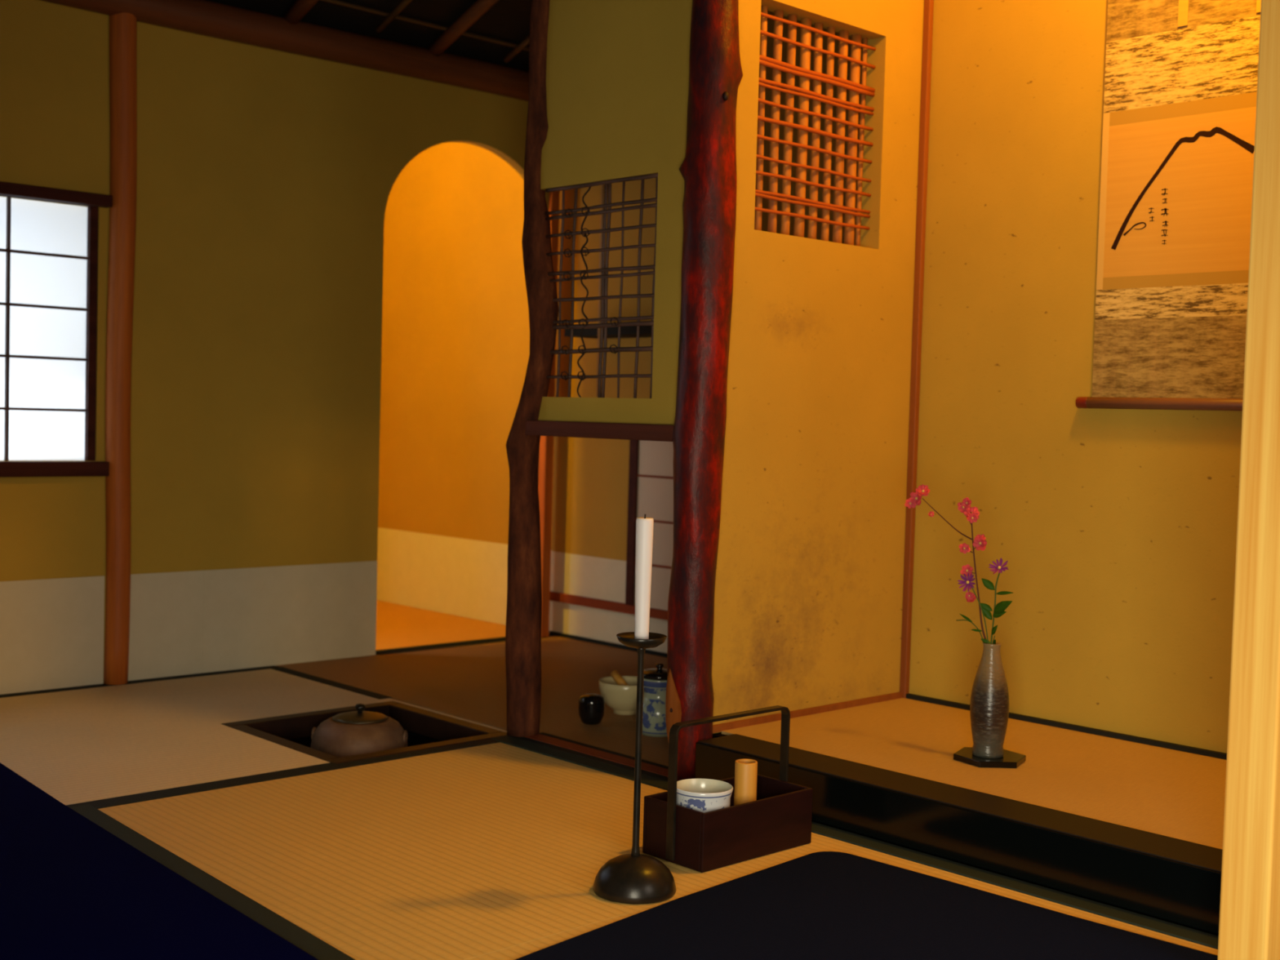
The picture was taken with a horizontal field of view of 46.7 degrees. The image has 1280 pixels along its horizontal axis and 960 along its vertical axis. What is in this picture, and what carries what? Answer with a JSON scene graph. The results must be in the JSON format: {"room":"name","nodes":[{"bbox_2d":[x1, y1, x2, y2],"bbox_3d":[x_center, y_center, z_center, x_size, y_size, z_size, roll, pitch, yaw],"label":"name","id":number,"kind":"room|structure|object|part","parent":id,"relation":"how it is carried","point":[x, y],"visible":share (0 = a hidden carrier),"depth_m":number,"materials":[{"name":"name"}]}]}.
{"room":"japanese tea room","nodes":[
{"label":"japanese tea room","id":0,"kind":"room"},
{"bbox_2d":[0,0,548,666],"bbox_3d":[-1.616,-0.318,3.023,3.815,1.585,0.035,-1,3,-43],"label":"wall","id":1,"kind":"structure","parent":0,"point":[266,178],"depth_m":3.58,"materials":[{"name":"paint"}]},
{"bbox_2d":[0,575,104,694],"bbox_3d":[-1.474,0.347,3.177,0.668,0.249,0.002,-1,3,-43],"label":"wainscot panel","id":2,"kind":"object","parent":1,"relation":"attached to","point":[51,630],"depth_m":3.32,"materials":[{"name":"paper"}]},
{"bbox_2d":[0,181,112,477],"bbox_3d":[-1.524,-0.322,3.083,0.851,0.634,0.053,-1,3,-43],"label":"window","id":3,"kind":"structure","parent":1,"relation":"in","point":[49,251],"depth_m":3.30,"materials":[{"name":"white paper"}]},
{"bbox_3d":[-1.530,-0.022,3.094,0.851,0.033,0.046,-1,3,-43],"label":"sill","id":4,"kind":"part","parent":3,"relation":"part of","materials":[{"name":"brown wood"}]},
{"bbox_3d":[-1.244,-0.331,3.370,0.024,0.574,0.020,-1,3,-43],"label":"rail","id":5,"kind":"part","parent":3,"relation":"part of","materials":[{"name":"brown wood"}]},
{"bbox_2d":[128,570,204,680],"bbox_3d":[-1.121,0.343,3.512,0.194,0.249,0.002,-1,3,-43],"label":"trim","id":6,"kind":"structure","parent":1,"relation":"attached to","point":[166,634],"depth_m":3.51,"materials":[{"name":"paper"}]},
{"bbox_2d":[40,0,528,101],"bbox_3d":[-1.504,-1.083,3.029,3.600,0.088,0.080,-1,3,-43],"label":"log beam","id":7,"kind":"structure","parent":1,"relation":"attached to","point":[202,17],"depth_m":3.65,"materials":[{"name":"brown wood"}]},
{"bbox_2d":[202,560,377,672],"bbox_3d":[-0.875,0.340,3.745,0.492,0.249,0.002,-1,3,-43],"label":"wainscot panel","id":8,"kind":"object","parent":1,"relation":"attached to","point":[253,617],"depth_m":3.73,"materials":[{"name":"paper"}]},
{"bbox_2d":[207,0,532,71],"bbox_3d":[-0.946,-1.475,2.216,4.100,0.844,2.060,-1,3,-43],"label":"ceiling","id":9,"kind":"structure","parent":0,"point":[507,20],"depth_m":3.81,"materials":[{"name":"brown wood"}]},
{"bbox_2d":[283,0,319,24],"bbox_3d":[-0.537,-1.281,3.281,0.040,0.395,0.914,-1,3,-43],"label":"rafter","id":10,"kind":"object","parent":9,"relation":"attached to","point":[299,9],"visible":1,"depth_m":3.57,"materials":[{"name":"brown wood"}]},
{"bbox_2d":[375,0,412,32],"bbox_3d":[-0.087,-1.427,3.142,0.016,0.676,1.656,-1,3,-43],"label":"rafter","id":11,"kind":"object","parent":9,"relation":"attached to","point":[403,3],"visible":1,"depth_m":3.70,"materials":[{"name":"brown wood"}]},
{"bbox_2d":[320,0,528,51],"bbox_3d":[-1.438,-1.157,2.958,3.600,0.010,0.010,-1,3,-43],"label":"batten","id":12,"kind":"object","parent":9,"relation":"attached to","point":[335,2],"visible":0.65,"depth_m":3.78,"materials":[{"name":"brown wood"}]},
{"bbox_2d":[427,0,498,56],"bbox_3d":[-0.230,-1.285,3.572,0.038,0.393,0.913,-1,3,-43],"label":"rafter","id":13,"kind":"object","parent":9,"relation":"attached to","point":[479,7],"visible":1,"depth_m":3.80,"materials":[{"name":"brown wood"}]},
{"bbox_2d":[503,34,529,62],"bbox_3d":[0.210,-1.431,3.424,0.016,0.676,1.656,-1,3,-43],"label":"rafter","id":14,"kind":"object","parent":9,"relation":"attached to","point":[525,42],"visible":0.51,"depth_m":3.99,"materials":[{"name":"brown wood"}]},
{"bbox_2d":[564,184,651,396],"bbox_3d":[0.102,-0.795,3.876,0.132,1.160,0.760,-1,3,-43],"label":"shelf","id":15,"kind":"object","parent":9,"relation":"hanging from","point":[645,331],"visible":0.18,"depth_m":4.00,"materials":[{"name":"brown wood"}]},
{"bbox_2d":[537,0,692,424],"bbox_3d":[-0.033,-0.889,2.777,0.018,1.564,0.482,-1,3,-43],"label":"wall","id":16,"kind":"structure","parent":0,"point":[617,71],"depth_m":2.75,"materials":[{"name":"paint"}]},
{"bbox_2d":[524,420,673,441],"bbox_3d":[-0.061,-0.093,2.805,0.046,0.030,0.460,-1,3,-43],"label":"trim","id":17,"kind":"structure","parent":16,"relation":"attached to","point":[644,432],"depth_m":2.79,"materials":[{"name":"brown wood"}]},
{"bbox_2d":[545,173,657,398],"bbox_3d":[-0.077,-0.361,2.824,0.023,0.425,0.328,-1,3,-43],"label":"lattice window","id":18,"kind":"structure","parent":16,"relation":"in","point":[605,269],"depth_m":2.82,"materials":[{"name":"wood"}]},
{"bbox_2d":[377,10,862,625],"bbox_3d":[-0.632,-0.774,4.786,0.045,2.400,4.114,-1,3,-43],"label":"wall","id":19,"kind":"structure","parent":0,"point":[455,348],"depth_m":4.60,"materials":[{"name":"paint"}]},
{"bbox_2d":[376,527,552,633],"bbox_3d":[-0.799,0.291,4.942,0.002,0.247,1.565,-1,3,-43],"label":"wainscot panel","id":20,"kind":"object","parent":19,"relation":"attached to","point":[467,578],"depth_m":4.76,"materials":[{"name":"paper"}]},
{"bbox_2d":[549,591,667,620],"bbox_3d":[0.203,0.375,3.880,0.022,0.025,1.410,-1,3,-43],"label":"trim","id":21,"kind":"structure","parent":19,"relation":"attached to","point":[622,607],"depth_m":4.19,"materials":[{"name":"red wood"}]},
{"bbox_2d":[549,631,667,657],"bbox_3d":[0.210,0.485,3.874,0.009,0.010,1.380,-1,3,-43],"label":"trim","id":22,"kind":"structure","parent":19,"relation":"attached to","point":[551,633],"depth_m":4.20,"materials":[{"name":"black fabric"}]},
{"bbox_2d":[550,551,667,653],"bbox_3d":[0.214,0.367,3.873,0.001,0.245,1.385,-1,3,-43],"label":"trim","id":23,"kind":"structure","parent":19,"relation":"attached to","point":[599,578],"depth_m":4.24,"materials":[{"name":"paper"}]},
{"bbox_2d":[625,440,673,610],"bbox_3d":[0.244,0.107,3.825,0.018,0.518,0.800,-1,3,-43],"label":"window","id":24,"kind":"structure","parent":19,"relation":"in","point":[651,467],"depth_m":4.04,"materials":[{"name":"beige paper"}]},
{"bbox_2d":[712,732,726,737],"bbox_3d":[0.806,0.531,2.381,0.575,0.080,1.372,-1,3,-43],"label":"floor","id":25,"kind":"structure","parent":0,"point":[719,734],"depth_m":2.67,"materials":[{"name":"black wood"}]},
{"bbox_2d":[694,733,1222,934],"bbox_3d":[0.589,0.530,2.146,0.100,0.083,1.330,-1,3,-43],"label":"alcove platform edge","id":26,"kind":"structure","parent":25,"relation":"on","point":[1175,880],"depth_m":2.15,"materials":[{"name":"black paint"}]},
{"bbox_2d":[721,697,1226,849],"bbox_3d":[0.813,0.489,2.378,0.545,0.005,1.362,-1,3,-43],"label":"mat","id":27,"kind":"object","parent":25,"relation":"on","point":[1158,790],"visible":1,"depth_m":2.50,"materials":[{"name":"beige wicker"}]},
{"bbox_2d":[953,746,1026,768],"bbox_3d":[0.591,0.469,2.507,0.117,0.010,0.121,-1,3,-43],"label":"board","id":28,"kind":"object","parent":27,"relation":"on","point":[1010,759],"visible":0.83,"depth_m":2.48,"materials":[{"name":"black paint"}]},
{"bbox_2d":[969,641,1008,758],"bbox_3d":[0.589,0.369,2.498,0.064,0.190,0.064,-1,3,-43],"label":"flower vase","id":29,"kind":"object","parent":28,"relation":"on","point":[989,696],"visible":1,"depth_m":2.48,"materials":[{"name":"ceramic"}]},
{"bbox_2d":[904,484,986,639],"bbox_3d":[0.526,0.176,2.542,0.032,0.330,0.169,-1,3,-43],"label":"branch","id":30,"kind":"object","parent":29,"relation":"in","point":[971,513],"visible":1,"depth_m":2.51,"materials":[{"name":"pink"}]},
{"bbox_2d":[956,558,1013,644],"bbox_3d":[0.577,0.236,2.491,0.033,0.216,0.108,-1,3,-43],"label":"stems","id":31,"kind":"object","parent":29,"relation":"in","point":[998,610],"visible":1,"depth_m":2.49,"materials":[{"name":"green plant"}]},
{"bbox_3d":[0.570,0.247,2.505,0.080,0.194,0.014,4,3,38],"label":"stem","id":32,"kind":"part","parent":31,"relation":"part of","materials":[{"name":"green plant"}]},
{"bbox_2d":[711,0,924,733],"bbox_3d":[0.451,-0.615,2.949,0.910,2.300,0.054,-1,3,-43],"label":"wall","id":33,"kind":"structure","parent":0,"point":[809,581],"depth_m":2.86,"materials":[{"name":"paint"}]},
{"bbox_2d":[508,735,667,780],"bbox_3d":[-0.102,0.540,2.817,0.019,0.033,0.450,-1,3,-43],"label":"trim","id":34,"kind":"structure","parent":33,"relation":"attached to","point":[555,747],"depth_m":2.81,"materials":[{"name":"black fabric"}]},
{"bbox_2d":[524,733,668,776],"bbox_3d":[-0.081,0.540,2.837,0.037,0.034,0.450,-1,3,-43],"label":"trim","id":35,"kind":"structure","parent":33,"relation":"attached to","point":[622,760],"depth_m":2.83,"materials":[{"name":"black wood"}]},
{"bbox_2d":[665,0,742,781],"bbox_3d":[0.125,-0.610,2.603,0.107,2.299,0.099,2,3,12],"label":"post","id":36,"kind":"object","parent":33,"relation":"attached to","point":[708,169],"visible":0.98,"depth_m":2.59,"materials":[{"name":"red wood"}]},
{"bbox_2d":[712,692,902,733],"bbox_3d":[0.336,0.447,2.869,0.585,0.012,0.010,-1,3,-43],"label":"trim","id":37,"kind":"structure","parent":33,"relation":"attached to","point":[818,709],"depth_m":2.85,"materials":[{"name":"orange wood"}]},
{"bbox_2d":[754,5,875,246],"bbox_3d":[0.320,-0.668,2.833,0.370,0.430,0.029,-1,3,-43],"label":"lattice window","id":38,"kind":"structure","parent":33,"relation":"in","point":[803,71],"depth_m":2.84,"materials":[{"name":"wood"}]},
{"bbox_2d":[548,633,1218,936],"bbox_3d":[-0.592,0.761,2.527,5.800,0.370,7.600,-1,3,-43],"label":"floor","id":39,"kind":"structure","parent":0,"point":[548,633],"depth_m":2.29,"materials":[{"name":"black wood"}]},
{"bbox_2d":[0,665,506,807],"bbox_3d":[-1.261,0.523,2.713,1.888,0.052,0.986,-1,3,-43],"label":"mat","id":40,"kind":"object","parent":39,"relation":"on","point":[80,745],"visible":0.67,"depth_m":2.93,"materials":[{"name":"beige wicker"}]},
{"bbox_2d":[103,12,137,684],"bbox_3d":[-1.188,-0.330,3.389,0.065,1.601,0.060,-1,3,-43],"label":"post","id":41,"kind":"object","parent":40,"relation":"on","point":[122,26],"visible":0.99,"depth_m":3.37,"materials":[{"name":"brown wood"}]},
{"bbox_2d":[221,700,507,764],"bbox_3d":[-0.561,0.705,3.021,0.420,0.400,0.430,-1,3,-43],"label":"hearth","id":42,"kind":"object","parent":39,"relation":"on","point":[426,730],"visible":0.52,"depth_m":3.10,"materials":[{"name":"paint"}]},
{"bbox_3d":[-0.563,0.696,2.985,0.157,0.095,0.164,-1,3,-43],"label":"trivet","id":43,"kind":"object","parent":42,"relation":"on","visible":0},
{"bbox_2d":[310,703,407,757],"bbox_3d":[-0.565,0.548,2.984,0.194,0.198,0.194,-1,3,-43],"label":"kettle","id":44,"kind":"object","parent":43,"relation":"on","point":[359,731],"visible":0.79,"depth_m":2.92,"materials":[{"name":"brown metal"}]},
{"bbox_3d":[-0.563,0.474,2.981,0.110,0.012,0.110,-1,3,-43],"label":"lid","id":45,"kind":"part","parent":44,"relation":"part of","materials":[{"name":"brown metal"}]},
{"bbox_3d":[-0.562,0.459,2.980,0.022,0.020,0.022,-1,3,-43],"label":"knob","id":46,"kind":"part","parent":44,"relation":"part of","materials":[{"name":"metal"}]},
{"bbox_2d":[375,600,505,653],"bbox_3d":[-1.387,0.439,4.603,1.325,0.052,1.865,-1,3,-43],"label":"mat","id":47,"kind":"object","parent":39,"relation":"on","point":[398,627],"visible":0.04,"depth_m":4.41,"materials":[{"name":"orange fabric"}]},
{"bbox_2d":[69,738,859,959],"bbox_3d":[-0.306,0.567,2.304,0.897,0.052,0.924,-1,3,-43],"label":"mat","id":48,"kind":"object","parent":39,"relation":"on","point":[470,850],"visible":0.66,"depth_m":2.21,"materials":[{"name":"beige wicker"}]},
{"bbox_2d":[592,631,675,904],"bbox_3d":[-0.003,0.387,2.023,0.114,0.352,0.114,-1,3,-43],"label":"candle stand","id":49,"kind":"object","parent":48,"relation":"on","point":[635,877],"visible":0.98,"depth_m":2.00,"materials":[{"name":"metal"}]},
{"bbox_3d":[0.002,0.220,2.016,0.069,0.016,0.069,-1,3,-43],"label":"drip dish","id":50,"kind":"part","parent":49,"relation":"part of","materials":[{"name":"metal"}]},
{"bbox_2d":[634,514,653,639],"bbox_3d":[0.004,0.133,2.012,0.024,0.174,0.024,-1,3,-43],"label":"candle","id":51,"kind":"object","parent":49,"relation":"on","point":[644,526],"visible":0.88,"depth_m":2.00,"materials":[{"name":"white wax"}]},
{"bbox_2d":[642,705,813,872],"bbox_3d":[0.136,0.456,2.243,0.252,0.204,0.125,-1,3,-43],"label":"tray","id":52,"kind":"object","parent":48,"relation":"on","point":[780,819],"visible":0.95,"depth_m":2.19,"materials":[{"name":"red wood"}]},
{"bbox_2d":[676,778,733,813],"bbox_3d":[0.092,0.502,2.205,0.090,0.096,0.090,-1,3,-43],"label":"cup","id":53,"kind":"object","parent":52,"relation":"in","point":[703,795],"visible":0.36,"depth_m":2.18,"materials":[{"name":"beige ceramic"}]},
{"bbox_3d":[0.136,0.453,2.243,0.252,0.198,0.015,-1,3,-43],"label":"handle","id":54,"kind":"part","parent":52,"relation":"part of","materials":[{"name":"wood"}]},
{"bbox_2d":[733,758,757,805],"bbox_3d":[0.161,0.489,2.269,0.034,0.120,0.034,-1,3,-43],"label":"tube","id":55,"kind":"object","parent":52,"relation":"in","point":[745,770],"visible":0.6,"depth_m":2.25,"materials":[{"name":"wood"}]},
{"bbox_2d":[275,635,668,768],"bbox_3d":[-0.096,0.521,3.531,0.925,0.052,1.425,-1,3,-43],"label":"mat","id":56,"kind":"object","parent":39,"relation":"on","point":[468,682],"visible":0.41,"depth_m":3.58,"materials":[{"name":"brown wood"}]},
{"bbox_2d":[537,191,559,637],"bbox_3d":[-0.275,-0.293,4.293,0.032,1.498,0.059,-1,3,-43],"label":"post","id":57,"kind":"object","parent":56,"relation":"on","point":[546,443],"visible":0.17,"depth_m":4.28,"materials":[{"name":"brown wood"}]},
{"bbox_2d":[578,693,604,724],"bbox_3d":[-0.102,0.482,3.126,0.056,0.062,0.056,-1,3,-43],"label":"caddy","id":58,"kind":"object","parent":56,"relation":"on","point":[591,705],"visible":1,"depth_m":3.10,"materials":[{"name":"black ceramic"}]},
{"bbox_2d":[598,675,637,715],"bbox_3d":[-0.031,0.474,3.247,0.121,0.071,0.121,-1,3,-43],"label":"bowl","id":59,"kind":"object","parent":56,"relation":"on","point":[621,699],"visible":0.75,"depth_m":3.20,"materials":[{"name":"beige ceramic"}]},
{"bbox_2d":[610,670,631,685],"bbox_3d":[-0.038,0.449,3.249,0.028,0.057,0.075,-1,3,-43],"label":"whisk","id":60,"kind":"object","parent":59,"relation":"in","point":[615,674],"visible":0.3,"depth_m":3.26,"materials":[{"name":"brown wood"}]},
{"bbox_2d":[635,663,667,737],"bbox_3d":[0.038,0.448,3.047,0.093,0.144,0.093,-1,3,-43],"label":"jar","id":61,"kind":"object","parent":56,"relation":"on","point":[655,680],"visible":0.5,"depth_m":3.01,"materials":[{"name":"blue ceramic"}]},
{"bbox_3d":[0.040,0.390,3.044,0.085,0.028,0.085,-1,3,-43],"label":"lid","id":62,"kind":"part","parent":61,"relation":"part of","materials":[{"name":"black ceramic"}]},
{"bbox_2d":[505,0,558,737],"bbox_3d":[-0.207,-0.534,2.952,0.111,2.099,0.092,2,3,18],"label":"post","id":63,"kind":"object","parent":39,"relation":"on","point":[524,592],"visible":0.97,"depth_m":2.96,"materials":[{"name":"brown wood"}]},
{"bbox_2d":[466,846,1217,959],"bbox_3d":[0.357,0.616,1.615,0.883,0.052,0.989,-1,3,-43],"label":"mat","id":64,"kind":"object","parent":39,"relation":"on","point":[513,953],"visible":0.25,"depth_m":1.97,"materials":[{"name":"beige wicker"}]},
{"bbox_2d":[515,851,1217,959],"bbox_3d":[0.457,0.594,1.509,0.808,0.005,1.300,-1,3,-43],"label":"mat","id":65,"kind":"object","parent":64,"relation":"on","point":[821,905],"visible":0.96,"depth_m":1.89,"materials":[{"name":"blue fabric"}]},
{"bbox_2d":[1217,0,1279,959],"bbox_3d":[0.774,-0.619,1.724,0.095,2.430,0.059,-1,3,-43],"label":"square post","id":66,"kind":"object","parent":64,"relation":"on","point":[1249,928],"visible":1,"depth_m":1.72,"materials":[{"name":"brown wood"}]},
{"bbox_2d":[490,735,1218,949],"bbox_3d":[0.368,0.587,2.276,0.040,0.053,1.895,-1,3,-43],"label":"border strip","id":67,"kind":"object","parent":39,"relation":"on","point":[1188,934],"visible":0.33,"depth_m":2.16,"materials":[{"name":"grey fabric"}]},
{"bbox_3d":[-0.828,0.587,1.541,0.905,0.050,1.312,-1,3,-43],"label":"mat","id":68,"kind":"object","parent":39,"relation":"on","visible":0},
{"bbox_2d":[0,762,318,959],"bbox_3d":[-1.068,0.537,1.853,0.985,0.005,2.300,-1,3,-43],"label":"mat","id":69,"kind":"object","parent":68,"relation":"on","point":[71,888],"visible":1,"depth_m":1.91,"materials":[{"name":"blue fabric"}]},
{"bbox_2d":[909,0,1242,753],"bbox_3d":[1.060,-0.581,2.545,0.040,2.300,1.372,-1,3,-43],"label":"wall","id":70,"kind":"structure","parent":0,"point":[1115,530],"depth_m":2.83,"materials":[{"name":"paint"}]},
{"bbox_2d":[899,0,933,697],"bbox_3d":[0.576,-0.656,3.016,0.014,2.216,0.016,-1,3,-43],"label":"corner post","id":71,"kind":"object","parent":70,"relation":"attached to","point":[928,4],"visible":1,"depth_m":3.03,"materials":[{"name":"orange wood"}]},
{"bbox_2d":[906,693,1226,759],"bbox_3d":[1.012,0.479,2.573,0.012,0.010,1.372,-1,3,-43],"label":"trim","id":72,"kind":"structure","parent":70,"relation":"attached to","point":[1182,748],"depth_m":2.75,"materials":[{"name":"black fabric"}]},
{"bbox_2d":[1075,0,1261,410],"bbox_3d":[0.994,-0.628,2.570,0.021,1.014,0.476,-1,3,-43],"label":"scroll","id":73,"kind":"object","parent":70,"relation":"hanging from","point":[1180,98],"visible":0.98,"depth_m":2.62,"materials":[{"name":"beige paper"}]},
{"bbox_3d":[0.824,-0.144,2.756,0.021,0.021,0.022,-1,3,-43],"label":"rod knob","id":74,"kind":"part","parent":73,"relation":"part of","materials":[{"name":"red paint"}]},
{"bbox_3d":[0.980,-0.132,2.591,0.021,0.021,0.432,-1,3,-43],"label":"rod","id":75,"kind":"part","parent":73,"relation":"part of","materials":[{"name":"brown wood"}]},
{"bbox_3d":[0.993,-0.500,2.577,0.001,0.276,0.398,-1,3,-43],"label":"paper panel","id":76,"kind":"part","parent":73,"relation":"part of","materials":[{"name":"paper"}]}
]}

